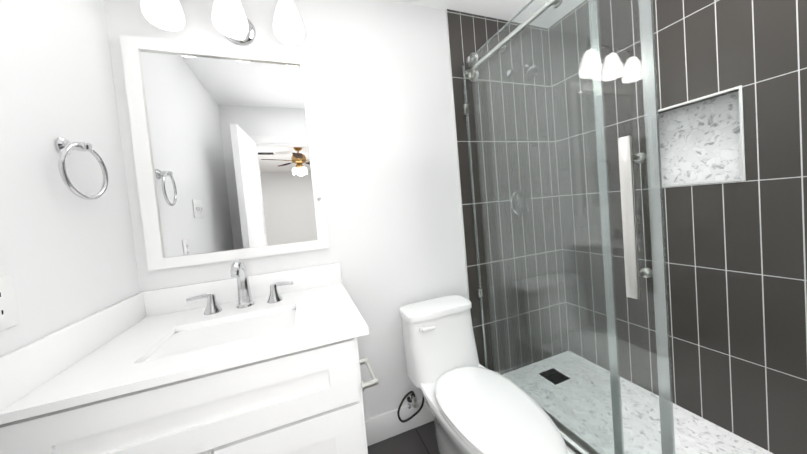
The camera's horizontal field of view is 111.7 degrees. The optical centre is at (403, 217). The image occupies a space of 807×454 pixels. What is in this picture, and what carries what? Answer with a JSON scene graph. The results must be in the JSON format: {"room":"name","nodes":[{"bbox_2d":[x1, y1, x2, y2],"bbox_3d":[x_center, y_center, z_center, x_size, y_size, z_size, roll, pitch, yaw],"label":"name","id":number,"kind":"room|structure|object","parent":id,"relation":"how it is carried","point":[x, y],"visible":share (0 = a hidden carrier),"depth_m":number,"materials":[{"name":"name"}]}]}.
{"room":"bathroom","nodes":[
{"label":"bathroom","id":0,"kind":"room"},
{"bbox_2d":[0,0,139,356],"bbox_3d":[-0.845,0.120,0.244,0.120,2.395,1.840,-6,2,-20],"label":"wall","id":1,"kind":"structure","parent":0,"point":[67,256],"depth_m":0.81,"materials":[{"name":"white paint"}]},
{"bbox_2d":[0,274,19,330],"bbox_3d":[-0.902,0.189,0.616,0.014,0.117,0.043,-6,2,-20],"label":"outlet","id":2,"kind":"object","parent":1,"relation":"attached to","point":[9,316],"visible":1,"depth_m":0.62,"materials":[{"name":"white plastic"}]},
{"bbox_2d":[55,137,108,199],"bbox_3d":[-0.994,-0.149,0.840,0.060,0.190,0.173,-6,2,-20],"label":"towel ring","id":3,"kind":"object","parent":1,"relation":"attached to","point":[65,147],"visible":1,"depth_m":0.82,"materials":[{"name":"silver metal"}]},
{"bbox_2d":[104,0,467,418],"bbox_3d":[-0.028,-0.002,1.592,2.600,2.395,0.120,-6,2,-20],"label":"wall","id":4,"kind":"structure","parent":0,"point":[384,102],"depth_m":1.48,"materials":[{"name":"white paint"}]},
{"bbox_2d":[140,0,304,44],"bbox_3d":[-0.735,-0.901,1.160,0.581,0.248,0.184,-6,2,-20],"label":"sconce","id":5,"kind":"object","parent":4,"relation":"attached to","point":[231,22],"visible":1,"depth_m":1.12,"materials":[{"name":"white glass"}]},
{"bbox_2d":[119,34,329,270],"bbox_3d":[-0.748,-0.288,1.229,0.720,0.945,0.052,-6,2,-20],"label":"mirror","id":6,"kind":"object","parent":4,"relation":"attached to","point":[226,150],"visible":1,"depth_m":1.21,"materials":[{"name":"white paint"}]},
{"bbox_2d":[365,399,433,445],"bbox_3d":[0.018,1.163,0.635,1.566,0.140,1.720,-6,2,-20],"label":"baseboard","id":7,"kind":"structure","parent":4,"relation":"attached to","point":[384,426],"depth_m":1.51,"materials":[{"name":"white paint"}]},
{"bbox_2d":[446,9,568,373],"bbox_3d":[0.725,-0.075,1.801,0.794,2.395,0.012,-6,2,-20],"label":"tiled wall","id":8,"kind":"structure","parent":4,"relation":"attached to","point":[468,34],"depth_m":1.77,"materials":[{"name":"grey tile"}]},
{"bbox_2d":[510,190,529,214],"bbox_3d":[0.780,-0.102,1.782,0.164,0.164,0.057,-6,2,-20],"label":"shower valve","id":9,"kind":"object","parent":8,"relation":"attached to","point":[518,211],"depth_m":1.78,"materials":[{"name":"silver metal"}]},
{"bbox_2d":[506,64,538,79],"bbox_3d":[0.729,-0.892,1.678,0.084,0.130,0.212,-6,2,-20],"label":"shower head","id":10,"kind":"object","parent":8,"relation":"attached to","point":[536,69],"depth_m":1.62},
{"bbox_2d":[496,371,597,453],"bbox_3d":[0.805,1.065,1.012,0.135,0.172,1.536,-6,2,-20],"label":"sill","id":11,"kind":"structure","parent":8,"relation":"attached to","point":[571,447],"depth_m":1.19,"materials":[{"name":"white stone"}]},
{"bbox_2d":[462,0,674,453],"bbox_3d":[0.704,0.024,0.968,0.114,1.943,1.532,-6,2,-20],"label":"shower enclosure","id":12,"kind":"object","parent":11,"relation":"on","point":[652,157],"visible":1,"depth_m":1.01,"materials":[{"name":"clear glass"}]},
{"bbox_2d":[367,421,439,453],"bbox_3d":[0.399,1.245,0.777,2.600,0.100,1.960,-6,2,-20],"label":"floor","id":13,"kind":"structure","parent":0,"point":[421,439],"depth_m":1.46,"materials":[{"name":"tile"}]},
{"bbox_2d":[0,259,377,453],"bbox_3d":[-0.552,0.715,0.998,0.833,1.103,0.633,-6,2,-20],"label":"vanity cabinet","id":14,"kind":"object","parent":13,"relation":"on","point":[240,361],"visible":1,"depth_m":0.77,"materials":[{"name":"white paint"}]},
{"bbox_2d":[186,259,293,315],"bbox_3d":[-0.665,0.270,1.119,0.396,0.208,0.166,-6,2,-20],"label":"faucet","id":15,"kind":"object","parent":14,"relation":"on","point":[245,306],"depth_m":1.13,"materials":[{"name":"silver metal"}]},
{"bbox_2d":[397,295,566,453],"bbox_3d":[0.278,0.826,1.183,0.436,0.724,0.865,-6,2,-20],"label":"toilet","id":16,"kind":"object","parent":13,"relation":"on","point":[474,406],"visible":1,"depth_m":1.18,"materials":[{"name":"white ceramic"}]},
{"bbox_2d":[503,351,772,453],"bbox_3d":[1.166,1.049,1.146,0.635,0.131,1.536,-6,2,-20],"label":"shower floor","id":17,"kind":"structure","parent":13,"relation":"on","point":[694,433],"depth_m":1.36,"materials":[{"name":"stone"}]},
{"bbox_2d":[394,0,584,27],"bbox_3d":[0.185,-1.239,0.682,2.600,0.100,1.960,-6,2,-20],"label":"ceiling","id":18,"kind":"structure","parent":0,"point":[507,10],"depth_m":1.64,"materials":[{"name":"white paint"}]},
{"bbox_3d":[1.512,-0.117,1.118,0.210,2.395,1.840,-6,2,-20],"label":"wall","id":19,"kind":"structure","parent":0,"visible":0},
{"bbox_2d":[548,0,806,453],"bbox_3d":[1.406,-0.112,1.228,0.093,2.395,1.560,-6,2,-20],"label":"tiled wall","id":20,"kind":"structure","parent":19,"relation":"attached to","point":[731,75],"depth_m":1.23,"materials":[{"name":"tile"}]}
]}

